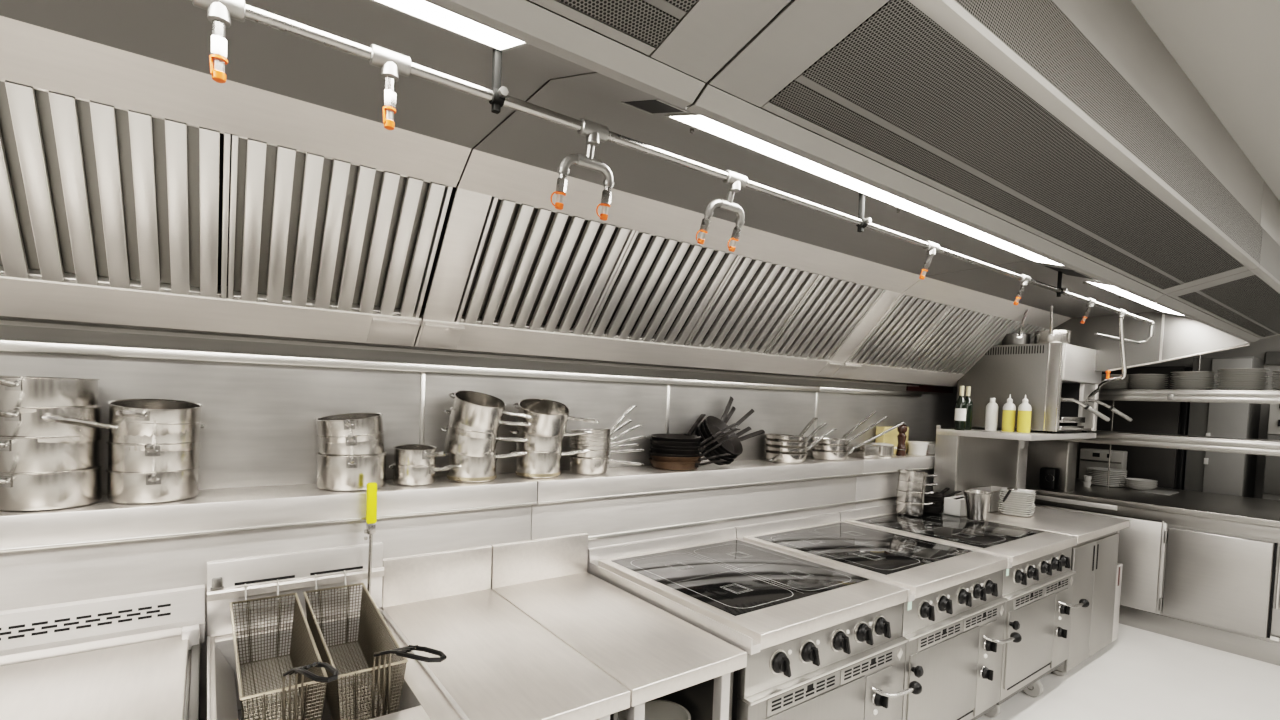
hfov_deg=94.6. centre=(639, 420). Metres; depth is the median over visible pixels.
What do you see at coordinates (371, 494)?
rod
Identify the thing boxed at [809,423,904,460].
frying pan
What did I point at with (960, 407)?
wine bottle
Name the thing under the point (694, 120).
strip light
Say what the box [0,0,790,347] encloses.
extraction hood
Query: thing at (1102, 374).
dinner plate
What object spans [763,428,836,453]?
frying pan
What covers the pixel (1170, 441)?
shelf
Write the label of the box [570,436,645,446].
saute pan
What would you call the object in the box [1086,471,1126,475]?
dinner plate
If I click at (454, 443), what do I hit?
saucepan
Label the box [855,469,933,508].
trim
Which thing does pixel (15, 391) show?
saucepan
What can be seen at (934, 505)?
frying pan
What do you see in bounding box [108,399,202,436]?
saucepan
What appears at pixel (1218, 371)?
dinner plate
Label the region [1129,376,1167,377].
dinner plate
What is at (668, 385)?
trim
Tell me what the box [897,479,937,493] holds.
saucepan
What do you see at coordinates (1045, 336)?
saucepan
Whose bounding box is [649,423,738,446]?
frying pan
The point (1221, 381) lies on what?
dinner plate
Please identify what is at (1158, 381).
dinner plate
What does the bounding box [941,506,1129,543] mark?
countertop
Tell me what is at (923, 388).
trim
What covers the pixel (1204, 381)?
dinner plate
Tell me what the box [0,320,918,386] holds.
trim
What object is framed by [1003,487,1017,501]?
ladle
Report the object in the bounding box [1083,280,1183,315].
strip light
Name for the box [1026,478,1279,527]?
countertop
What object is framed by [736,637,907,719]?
oven
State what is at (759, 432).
frying pan
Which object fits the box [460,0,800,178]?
hood
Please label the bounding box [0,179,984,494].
wall
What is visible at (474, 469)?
saucepan
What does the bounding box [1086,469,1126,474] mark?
dinner plate
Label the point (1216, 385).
dinner plate
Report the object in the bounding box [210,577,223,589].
switch
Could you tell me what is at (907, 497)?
saucepan
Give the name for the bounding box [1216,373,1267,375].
dinner plate
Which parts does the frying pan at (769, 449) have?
handle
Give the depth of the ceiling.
1.58 m
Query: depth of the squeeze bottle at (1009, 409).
4.50 m
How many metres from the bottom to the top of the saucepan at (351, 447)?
0.120 m
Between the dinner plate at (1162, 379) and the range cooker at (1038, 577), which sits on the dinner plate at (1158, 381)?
the dinner plate at (1162, 379)
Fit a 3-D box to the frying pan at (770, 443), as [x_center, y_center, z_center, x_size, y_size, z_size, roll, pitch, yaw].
[1.041,0.103,3.840,0.473,0.184,0.287,2,2,-7]
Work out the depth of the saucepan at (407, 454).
2.38 m
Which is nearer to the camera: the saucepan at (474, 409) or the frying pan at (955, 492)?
the saucepan at (474, 409)
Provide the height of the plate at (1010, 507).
0.022 m
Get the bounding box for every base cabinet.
[941,506,1129,675]
[1026,478,1279,665]
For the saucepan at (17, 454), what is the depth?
1.71 m
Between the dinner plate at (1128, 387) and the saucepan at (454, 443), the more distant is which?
the dinner plate at (1128, 387)
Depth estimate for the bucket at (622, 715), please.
2.23 m
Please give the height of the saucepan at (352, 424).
0.122 m
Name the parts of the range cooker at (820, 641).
frame trim, plate, knob, vent panel, knob, control panel, knob, knob, vent panel, knob, door handle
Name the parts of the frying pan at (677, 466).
handle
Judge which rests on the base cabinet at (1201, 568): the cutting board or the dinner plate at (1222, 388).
the cutting board
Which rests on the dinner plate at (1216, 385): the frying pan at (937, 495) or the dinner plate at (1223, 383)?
the dinner plate at (1223, 383)
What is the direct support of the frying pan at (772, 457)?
on the shelf at (568, 486)
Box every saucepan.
[0,376,99,413]
[0,406,102,443]
[0,436,98,472]
[0,464,102,511]
[41,415,205,450]
[105,466,199,503]
[106,440,200,472]
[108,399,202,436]
[315,413,383,443]
[316,452,386,490]
[317,431,384,455]
[388,463,461,485]
[393,444,446,467]
[441,425,527,456]
[443,407,530,438]
[446,450,526,482]
[449,391,532,429]
[509,448,588,478]
[510,427,590,452]
[513,398,598,436]
[895,500,934,515]
[896,489,934,502]
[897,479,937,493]
[898,469,936,482]
[1002,309,1030,344]
[1034,306,1070,343]
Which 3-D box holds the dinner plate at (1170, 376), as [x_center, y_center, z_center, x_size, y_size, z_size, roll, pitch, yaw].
[4.435,-0.346,4.741,0.268,0.022,0.268,4,3,42]
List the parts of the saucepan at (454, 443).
handle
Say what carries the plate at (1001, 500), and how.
on the plate at (1000, 502)
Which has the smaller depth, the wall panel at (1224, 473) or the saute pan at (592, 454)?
the saute pan at (592, 454)
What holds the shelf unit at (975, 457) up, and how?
on the countertop
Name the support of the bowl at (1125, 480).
on the bowl at (1125, 481)
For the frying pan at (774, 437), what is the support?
on the frying pan at (770, 443)
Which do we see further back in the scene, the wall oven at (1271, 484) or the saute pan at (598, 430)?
the wall oven at (1271, 484)
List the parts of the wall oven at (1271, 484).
control panel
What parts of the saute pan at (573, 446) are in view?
handle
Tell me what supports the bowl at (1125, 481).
on the bowl at (1129, 486)
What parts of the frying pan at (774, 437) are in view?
handle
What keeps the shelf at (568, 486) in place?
attached to the wall at (260, 429)
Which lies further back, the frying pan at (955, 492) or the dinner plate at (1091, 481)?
the dinner plate at (1091, 481)
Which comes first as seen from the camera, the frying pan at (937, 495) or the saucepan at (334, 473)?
the saucepan at (334, 473)
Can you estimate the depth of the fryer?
2.01 m
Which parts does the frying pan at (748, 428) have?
handle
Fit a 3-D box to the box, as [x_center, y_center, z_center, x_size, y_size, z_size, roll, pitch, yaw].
[2.025,0.153,4.738,0.365,0.217,0.075,0,3,-36]
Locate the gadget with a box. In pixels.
[1039,467,1059,489]
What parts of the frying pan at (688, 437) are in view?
handle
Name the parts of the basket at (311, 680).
handle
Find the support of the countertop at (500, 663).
on the floor
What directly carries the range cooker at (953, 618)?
on the floor
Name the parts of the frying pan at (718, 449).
handle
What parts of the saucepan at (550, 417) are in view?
handle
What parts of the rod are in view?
rod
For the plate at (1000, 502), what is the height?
0.022 m
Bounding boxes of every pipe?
[191,0,1154,343]
[1087,317,1126,398]
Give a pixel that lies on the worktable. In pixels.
(654, 653)
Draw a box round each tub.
[908,441,928,455]
[924,441,935,453]
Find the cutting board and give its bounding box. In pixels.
[1140,489,1178,495]
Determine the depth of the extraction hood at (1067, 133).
1.87 m
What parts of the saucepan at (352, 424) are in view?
handle, rivet plate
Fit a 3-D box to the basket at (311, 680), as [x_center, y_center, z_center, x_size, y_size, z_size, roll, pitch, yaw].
[-1.036,0.707,1.676,0.198,0.293,0.913,0,3,-36]
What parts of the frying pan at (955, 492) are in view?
handle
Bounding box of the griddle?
[0,584,204,719]
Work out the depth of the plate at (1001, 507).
4.41 m
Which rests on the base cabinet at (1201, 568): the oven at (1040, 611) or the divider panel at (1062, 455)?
the divider panel at (1062, 455)
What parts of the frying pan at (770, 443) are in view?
handle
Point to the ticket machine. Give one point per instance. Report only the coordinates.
(1089, 457)
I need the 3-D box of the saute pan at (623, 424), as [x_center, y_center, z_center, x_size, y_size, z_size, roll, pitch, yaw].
[-0.210,0.069,3.032,0.208,0.153,0.368,3,3,27]
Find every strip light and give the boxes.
[370,0,528,51]
[664,113,1065,266]
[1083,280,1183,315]
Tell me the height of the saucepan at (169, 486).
0.117 m
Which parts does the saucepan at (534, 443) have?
handle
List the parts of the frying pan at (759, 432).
handle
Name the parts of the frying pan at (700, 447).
handle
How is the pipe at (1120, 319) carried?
attached to the pipe at (392, 64)
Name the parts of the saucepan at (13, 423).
handle, rivet plate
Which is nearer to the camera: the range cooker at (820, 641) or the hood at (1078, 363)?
the range cooker at (820, 641)
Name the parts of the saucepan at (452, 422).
handle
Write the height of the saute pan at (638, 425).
0.152 m
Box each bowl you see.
[1124,483,1157,489]
[1125,478,1157,482]
[1125,480,1156,484]
[1125,481,1156,486]
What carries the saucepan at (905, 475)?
on the saucepan at (906, 486)
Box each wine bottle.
[954,386,966,429]
[965,386,972,429]
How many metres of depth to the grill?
4.62 m
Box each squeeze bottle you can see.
[985,398,998,430]
[1001,394,1015,431]
[1017,395,1031,432]
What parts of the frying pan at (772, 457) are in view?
handle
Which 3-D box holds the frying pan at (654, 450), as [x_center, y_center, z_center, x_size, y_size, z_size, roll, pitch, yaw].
[0.274,0.121,3.340,0.481,0.152,0.287,0,3,-39]
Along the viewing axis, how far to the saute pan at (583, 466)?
2.88 m
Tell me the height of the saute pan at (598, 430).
0.212 m
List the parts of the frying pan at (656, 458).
handle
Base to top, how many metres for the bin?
0.161 m
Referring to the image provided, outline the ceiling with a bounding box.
[1131,0,1279,200]
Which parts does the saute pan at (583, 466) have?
handle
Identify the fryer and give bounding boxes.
[207,542,469,719]
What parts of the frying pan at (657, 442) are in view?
handle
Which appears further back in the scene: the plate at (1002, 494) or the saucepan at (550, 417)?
the plate at (1002, 494)
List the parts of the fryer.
tank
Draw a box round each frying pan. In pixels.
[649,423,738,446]
[649,434,739,456]
[649,458,725,470]
[650,414,705,441]
[650,428,739,451]
[650,430,735,454]
[650,453,730,462]
[695,426,751,464]
[697,406,735,462]
[699,422,764,459]
[702,396,738,456]
[705,409,754,454]
[763,423,826,447]
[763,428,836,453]
[763,450,807,462]
[764,417,817,442]
[809,416,887,451]
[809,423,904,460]
[811,411,875,445]
[924,491,961,500]
[924,496,951,506]
[924,496,963,504]
[924,505,943,512]
[925,488,949,498]
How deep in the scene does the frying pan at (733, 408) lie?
3.40 m
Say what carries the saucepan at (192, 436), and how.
on the saucepan at (120, 458)
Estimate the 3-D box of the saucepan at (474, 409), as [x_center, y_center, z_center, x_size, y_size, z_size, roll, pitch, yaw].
[-0.662,-0.043,2.545,0.340,0.168,0.224,3,3,32]
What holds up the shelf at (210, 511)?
attached to the wall at (260, 429)
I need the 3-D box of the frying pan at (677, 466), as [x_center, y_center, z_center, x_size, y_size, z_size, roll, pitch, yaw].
[0.263,0.229,3.236,0.458,0.073,0.292,4,3,34]
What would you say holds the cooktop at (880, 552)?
in the range cooker at (953, 618)
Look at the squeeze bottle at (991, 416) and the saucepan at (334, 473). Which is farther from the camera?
the squeeze bottle at (991, 416)
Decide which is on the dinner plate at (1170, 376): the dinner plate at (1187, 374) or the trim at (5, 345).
the dinner plate at (1187, 374)
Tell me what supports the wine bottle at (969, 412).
on the shelf unit at (975, 457)
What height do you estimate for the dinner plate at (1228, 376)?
0.022 m
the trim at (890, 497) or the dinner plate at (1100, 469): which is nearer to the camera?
the trim at (890, 497)
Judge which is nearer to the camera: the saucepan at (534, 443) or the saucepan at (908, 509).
the saucepan at (534, 443)
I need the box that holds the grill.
[956,342,1132,432]
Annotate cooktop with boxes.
[612,540,868,615]
[755,522,971,574]
[855,512,1043,547]
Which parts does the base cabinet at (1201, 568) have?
frame, door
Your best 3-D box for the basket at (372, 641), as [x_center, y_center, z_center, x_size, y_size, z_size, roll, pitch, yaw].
[-0.854,0.715,1.814,0.226,0.277,0.906,0,3,-36]
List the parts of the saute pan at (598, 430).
handle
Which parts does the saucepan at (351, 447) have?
handle, rivet plate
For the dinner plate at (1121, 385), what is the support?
on the dinner plate at (1103, 387)
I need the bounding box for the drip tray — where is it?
[1059,417,1084,429]
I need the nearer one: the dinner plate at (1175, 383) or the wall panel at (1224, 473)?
the dinner plate at (1175, 383)
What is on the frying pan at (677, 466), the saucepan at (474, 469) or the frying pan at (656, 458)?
the frying pan at (656, 458)
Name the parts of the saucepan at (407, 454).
rivet plate, handle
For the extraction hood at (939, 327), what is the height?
0.784 m
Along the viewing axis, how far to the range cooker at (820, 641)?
2.42 m
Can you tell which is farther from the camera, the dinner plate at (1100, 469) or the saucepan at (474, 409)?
the dinner plate at (1100, 469)
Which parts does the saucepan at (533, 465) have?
handle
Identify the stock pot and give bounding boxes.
[871,443,896,456]
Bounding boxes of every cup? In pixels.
[1083,475,1091,481]
[1083,481,1091,486]
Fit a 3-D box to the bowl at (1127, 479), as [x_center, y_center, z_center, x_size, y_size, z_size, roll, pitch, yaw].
[4.734,0.576,5.579,0.244,0.043,0.244,4,3,40]
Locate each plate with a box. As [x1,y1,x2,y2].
[998,501,1034,507]
[998,506,1034,512]
[999,495,1034,500]
[999,499,1033,505]
[999,504,1035,509]
[999,508,1034,514]
[999,510,1034,516]
[1000,487,1035,494]
[1000,491,1035,496]
[1000,493,1035,498]
[1000,497,1034,503]
[1086,467,1126,472]
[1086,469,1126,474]
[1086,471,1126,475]
[1086,472,1126,477]
[1086,474,1125,479]
[1091,479,1124,483]
[1091,481,1124,484]
[1091,483,1125,486]
[1092,477,1125,481]
[1101,380,1129,382]
[1102,374,1128,375]
[1102,376,1129,377]
[1102,386,1129,388]
[1103,384,1129,386]
[1106,382,1129,384]
[1128,374,1167,375]
[1128,378,1167,380]
[1128,384,1167,386]
[1128,387,1167,388]
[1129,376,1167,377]
[1129,380,1167,382]
[1129,382,1167,384]
[1170,371,1214,373]
[1170,376,1214,377]
[1170,385,1214,386]
[1170,387,1213,389]
[1171,373,1215,375]
[1171,378,1214,379]
[1171,380,1214,382]
[1171,382,1215,384]
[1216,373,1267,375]
[1216,378,1267,379]
[1216,382,1268,384]
[1216,385,1266,386]
[1216,387,1267,389]
[1217,368,1269,370]
[1217,371,1268,372]
[1217,375,1268,377]
[1217,380,1267,382]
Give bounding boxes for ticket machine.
[1079,448,1127,480]
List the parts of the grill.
panel, edge trim, lift handle, plate, panel, lift handle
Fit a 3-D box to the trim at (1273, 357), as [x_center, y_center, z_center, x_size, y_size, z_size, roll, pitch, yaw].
[6.821,-0.540,4.694,0.050,0.120,2.550,0,3,-36]
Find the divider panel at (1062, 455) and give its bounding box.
[1026,440,1077,491]
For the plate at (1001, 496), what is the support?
on the plate at (1007, 500)
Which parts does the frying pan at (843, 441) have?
handle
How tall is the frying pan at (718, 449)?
0.351 m
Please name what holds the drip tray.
on the grill
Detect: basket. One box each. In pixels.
[229,579,338,719]
[303,570,446,719]
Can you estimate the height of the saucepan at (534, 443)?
0.111 m
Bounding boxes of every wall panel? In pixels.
[1077,366,1192,489]
[1184,356,1263,497]
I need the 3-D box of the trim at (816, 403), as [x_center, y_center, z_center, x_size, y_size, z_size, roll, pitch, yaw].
[1.263,0.022,4.243,0.020,0.462,0.006,0,3,-36]
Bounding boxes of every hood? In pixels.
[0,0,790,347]
[403,0,1263,376]
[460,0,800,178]
[814,181,1279,387]
[1062,344,1101,383]
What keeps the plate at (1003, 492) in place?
on the plate at (1002, 494)
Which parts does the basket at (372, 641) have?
handle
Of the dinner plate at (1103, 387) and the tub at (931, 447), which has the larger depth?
the dinner plate at (1103, 387)
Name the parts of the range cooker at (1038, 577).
frame trim, plate, knob, vent panel, knob, control panel, knob, knob, vent panel, knob, door handle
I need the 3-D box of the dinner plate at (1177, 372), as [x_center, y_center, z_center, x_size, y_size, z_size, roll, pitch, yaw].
[4.435,-0.381,4.739,0.268,0.022,0.268,2,2,-6]
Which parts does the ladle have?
ladle handle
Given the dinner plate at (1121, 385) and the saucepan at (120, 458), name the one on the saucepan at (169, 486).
the saucepan at (120, 458)
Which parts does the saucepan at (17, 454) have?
rivet plate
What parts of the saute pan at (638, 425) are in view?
handle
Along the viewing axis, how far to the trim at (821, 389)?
4.55 m
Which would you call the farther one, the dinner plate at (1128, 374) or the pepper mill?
the dinner plate at (1128, 374)
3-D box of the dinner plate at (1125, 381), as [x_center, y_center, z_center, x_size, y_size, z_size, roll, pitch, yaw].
[4.134,-0.339,5.153,0.268,0.022,0.268,1,3,-30]
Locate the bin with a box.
[969,486,1003,512]
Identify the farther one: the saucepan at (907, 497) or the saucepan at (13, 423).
the saucepan at (907, 497)
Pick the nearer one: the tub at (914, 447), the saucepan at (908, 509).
the saucepan at (908, 509)
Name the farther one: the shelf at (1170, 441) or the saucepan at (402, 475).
the shelf at (1170, 441)
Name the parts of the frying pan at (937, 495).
handle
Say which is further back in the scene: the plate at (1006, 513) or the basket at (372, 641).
the plate at (1006, 513)
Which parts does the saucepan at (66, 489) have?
rivet plate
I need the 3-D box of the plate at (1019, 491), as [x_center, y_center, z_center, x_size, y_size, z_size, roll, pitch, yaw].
[2.857,0.534,4.463,0.212,0.022,0.212,4,3,41]
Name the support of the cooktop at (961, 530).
in the range cooker at (1038, 577)
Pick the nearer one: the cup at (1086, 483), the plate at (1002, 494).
the plate at (1002, 494)
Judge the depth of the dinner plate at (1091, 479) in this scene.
5.70 m
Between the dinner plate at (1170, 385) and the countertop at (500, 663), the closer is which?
the countertop at (500, 663)
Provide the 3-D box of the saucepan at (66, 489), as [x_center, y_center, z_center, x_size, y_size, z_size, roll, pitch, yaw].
[-1.814,0.194,1.728,0.248,0.131,0.463,2,2,2]
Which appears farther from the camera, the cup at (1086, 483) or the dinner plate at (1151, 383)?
the cup at (1086, 483)
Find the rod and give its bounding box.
[364,482,376,594]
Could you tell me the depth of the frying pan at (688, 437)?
3.38 m
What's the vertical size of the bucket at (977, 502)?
0.199 m
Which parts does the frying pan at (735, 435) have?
handle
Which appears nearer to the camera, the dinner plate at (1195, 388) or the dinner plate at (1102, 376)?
the dinner plate at (1195, 388)
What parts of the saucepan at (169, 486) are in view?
handle, rivet plate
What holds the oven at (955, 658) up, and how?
in the range cooker at (953, 618)
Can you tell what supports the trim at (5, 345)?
attached to the wall at (260, 429)
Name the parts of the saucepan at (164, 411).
handle, rivet plate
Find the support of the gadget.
on the base cabinet at (1201, 568)
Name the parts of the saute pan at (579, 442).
handle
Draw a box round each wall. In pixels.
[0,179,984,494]
[1075,335,1279,498]
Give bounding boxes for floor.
[976,623,1279,719]
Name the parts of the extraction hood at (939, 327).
filter post, vent slot, panel, panel, plenum plate, perforated plate, perforated plate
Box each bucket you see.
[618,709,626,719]
[644,700,690,719]
[963,490,992,520]
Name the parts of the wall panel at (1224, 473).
door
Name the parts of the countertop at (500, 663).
leg, panel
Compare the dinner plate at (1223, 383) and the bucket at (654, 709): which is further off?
the dinner plate at (1223, 383)
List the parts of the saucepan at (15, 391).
handle, rivet plate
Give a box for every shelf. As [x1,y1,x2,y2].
[0,473,536,552]
[511,457,863,503]
[847,453,934,474]
[1054,355,1279,491]
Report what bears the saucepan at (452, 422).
on the saucepan at (454, 443)
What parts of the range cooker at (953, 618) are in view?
frame trim, plate, knob, vent panel, knob, control panel, knob, knob, vent panel, knob, door handle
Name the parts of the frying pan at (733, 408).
handle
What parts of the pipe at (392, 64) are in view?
nozzle stem, nozzle stem, nozzle stem, nozzle stem, nozzle stem, nozzle stem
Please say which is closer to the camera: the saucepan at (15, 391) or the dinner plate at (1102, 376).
the saucepan at (15, 391)
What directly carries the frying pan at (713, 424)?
on the frying pan at (718, 449)
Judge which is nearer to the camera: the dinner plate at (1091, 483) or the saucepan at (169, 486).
the saucepan at (169, 486)
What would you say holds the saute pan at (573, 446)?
on the saute pan at (592, 454)
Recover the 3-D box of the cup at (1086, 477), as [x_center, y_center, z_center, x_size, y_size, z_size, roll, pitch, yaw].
[4.285,0.551,5.651,0.072,0.052,0.072,0,3,-36]
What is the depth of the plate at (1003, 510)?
4.41 m
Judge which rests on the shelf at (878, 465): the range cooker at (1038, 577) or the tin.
the tin
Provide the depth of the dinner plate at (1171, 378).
4.65 m
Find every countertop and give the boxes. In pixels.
[381,545,630,719]
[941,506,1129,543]
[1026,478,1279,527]
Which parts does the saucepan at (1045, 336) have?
handle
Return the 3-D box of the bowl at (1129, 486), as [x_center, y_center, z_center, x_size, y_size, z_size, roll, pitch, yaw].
[4.733,0.627,5.581,0.244,0.043,0.244,0,3,-36]
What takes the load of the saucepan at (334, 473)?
on the shelf at (210, 511)
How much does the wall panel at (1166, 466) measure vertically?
2.200 m
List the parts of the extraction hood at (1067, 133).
filter post, vent slot, plenum plate, filter post, perforated plate, perforated plate, plenum plate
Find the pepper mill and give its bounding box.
[896,421,906,455]
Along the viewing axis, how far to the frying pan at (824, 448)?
4.03 m
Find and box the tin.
[848,443,880,457]
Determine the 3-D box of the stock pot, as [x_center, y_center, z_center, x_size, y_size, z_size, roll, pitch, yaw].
[1.843,0.215,4.500,0.195,0.100,0.176,1,3,-17]
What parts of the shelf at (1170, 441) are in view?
rail, rail, rod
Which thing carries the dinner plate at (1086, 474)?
on the dinner plate at (1092, 477)
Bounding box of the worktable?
[491,533,746,719]
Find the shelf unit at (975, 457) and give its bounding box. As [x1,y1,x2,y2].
[933,425,1095,504]
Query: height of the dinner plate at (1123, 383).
0.022 m
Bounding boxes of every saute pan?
[568,455,643,474]
[569,443,639,449]
[569,447,643,458]
[570,406,636,432]
[570,424,642,440]
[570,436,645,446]
[575,420,632,436]
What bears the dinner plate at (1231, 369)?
on the dinner plate at (1218, 371)
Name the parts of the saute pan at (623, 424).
handle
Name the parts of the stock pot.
lid, pot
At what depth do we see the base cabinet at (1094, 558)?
4.12 m
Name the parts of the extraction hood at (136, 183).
perforated plate, perforated plate, plenum plate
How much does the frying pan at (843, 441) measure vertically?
0.270 m
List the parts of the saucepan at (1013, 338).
handle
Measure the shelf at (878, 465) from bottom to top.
0.102 m
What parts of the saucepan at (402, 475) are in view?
rivet plate, handle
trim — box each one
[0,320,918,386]
[0,339,818,391]
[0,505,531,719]
[420,372,424,444]
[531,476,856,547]
[588,496,895,540]
[665,384,669,433]
[814,392,817,436]
[819,387,920,396]
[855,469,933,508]
[906,384,952,392]
[1265,351,1279,363]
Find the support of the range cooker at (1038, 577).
on the floor
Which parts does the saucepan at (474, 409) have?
handle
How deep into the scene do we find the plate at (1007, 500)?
4.40 m
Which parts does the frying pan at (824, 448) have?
handle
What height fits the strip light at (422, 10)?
0.068 m
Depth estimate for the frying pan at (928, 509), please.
4.40 m
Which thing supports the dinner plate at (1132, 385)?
on the dinner plate at (1128, 387)
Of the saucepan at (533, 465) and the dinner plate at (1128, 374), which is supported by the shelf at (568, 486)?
the saucepan at (533, 465)
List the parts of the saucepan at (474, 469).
handle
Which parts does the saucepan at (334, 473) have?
handle, rivet plate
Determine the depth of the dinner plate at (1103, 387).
5.06 m
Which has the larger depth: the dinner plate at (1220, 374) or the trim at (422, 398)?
the dinner plate at (1220, 374)
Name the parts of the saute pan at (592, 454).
handle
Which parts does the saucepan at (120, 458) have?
handle, rivet plate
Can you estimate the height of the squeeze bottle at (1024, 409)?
0.286 m
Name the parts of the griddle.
lid, rail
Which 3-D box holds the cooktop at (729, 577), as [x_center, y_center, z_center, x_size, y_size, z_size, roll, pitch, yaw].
[0.454,0.702,2.779,0.866,0.005,0.836,0,3,-36]
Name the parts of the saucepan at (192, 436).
handle, rivet plate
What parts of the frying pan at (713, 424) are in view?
handle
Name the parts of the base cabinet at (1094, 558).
door, door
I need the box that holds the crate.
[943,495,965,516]
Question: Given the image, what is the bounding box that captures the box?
[875,426,908,453]
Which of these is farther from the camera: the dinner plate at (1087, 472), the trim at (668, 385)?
the dinner plate at (1087, 472)
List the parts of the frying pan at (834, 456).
handle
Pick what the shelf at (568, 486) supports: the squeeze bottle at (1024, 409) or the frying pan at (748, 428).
the frying pan at (748, 428)
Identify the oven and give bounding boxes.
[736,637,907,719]
[901,597,1007,719]
[1000,570,1075,700]
[1262,404,1279,500]
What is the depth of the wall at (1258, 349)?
5.77 m
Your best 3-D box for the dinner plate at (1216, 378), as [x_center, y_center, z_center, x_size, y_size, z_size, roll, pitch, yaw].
[4.602,-0.314,4.515,0.284,0.022,0.284,3,3,21]
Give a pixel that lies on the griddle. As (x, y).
(136, 656)
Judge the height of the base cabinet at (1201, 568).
1.025 m
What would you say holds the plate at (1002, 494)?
on the plate at (1001, 496)
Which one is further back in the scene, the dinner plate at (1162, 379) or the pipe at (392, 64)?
the dinner plate at (1162, 379)
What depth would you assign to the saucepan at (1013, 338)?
4.64 m
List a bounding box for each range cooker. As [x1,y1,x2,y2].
[587,527,921,719]
[735,512,1021,719]
[839,503,1088,716]
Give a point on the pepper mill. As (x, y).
(901, 437)
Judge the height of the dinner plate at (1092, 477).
0.021 m
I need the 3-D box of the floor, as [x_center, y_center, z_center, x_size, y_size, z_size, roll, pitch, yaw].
[2.355,1.794,1.602,10.900,0.060,6.000,0,3,-36]
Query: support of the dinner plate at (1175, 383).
on the dinner plate at (1170, 385)
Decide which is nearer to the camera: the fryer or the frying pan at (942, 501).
the fryer

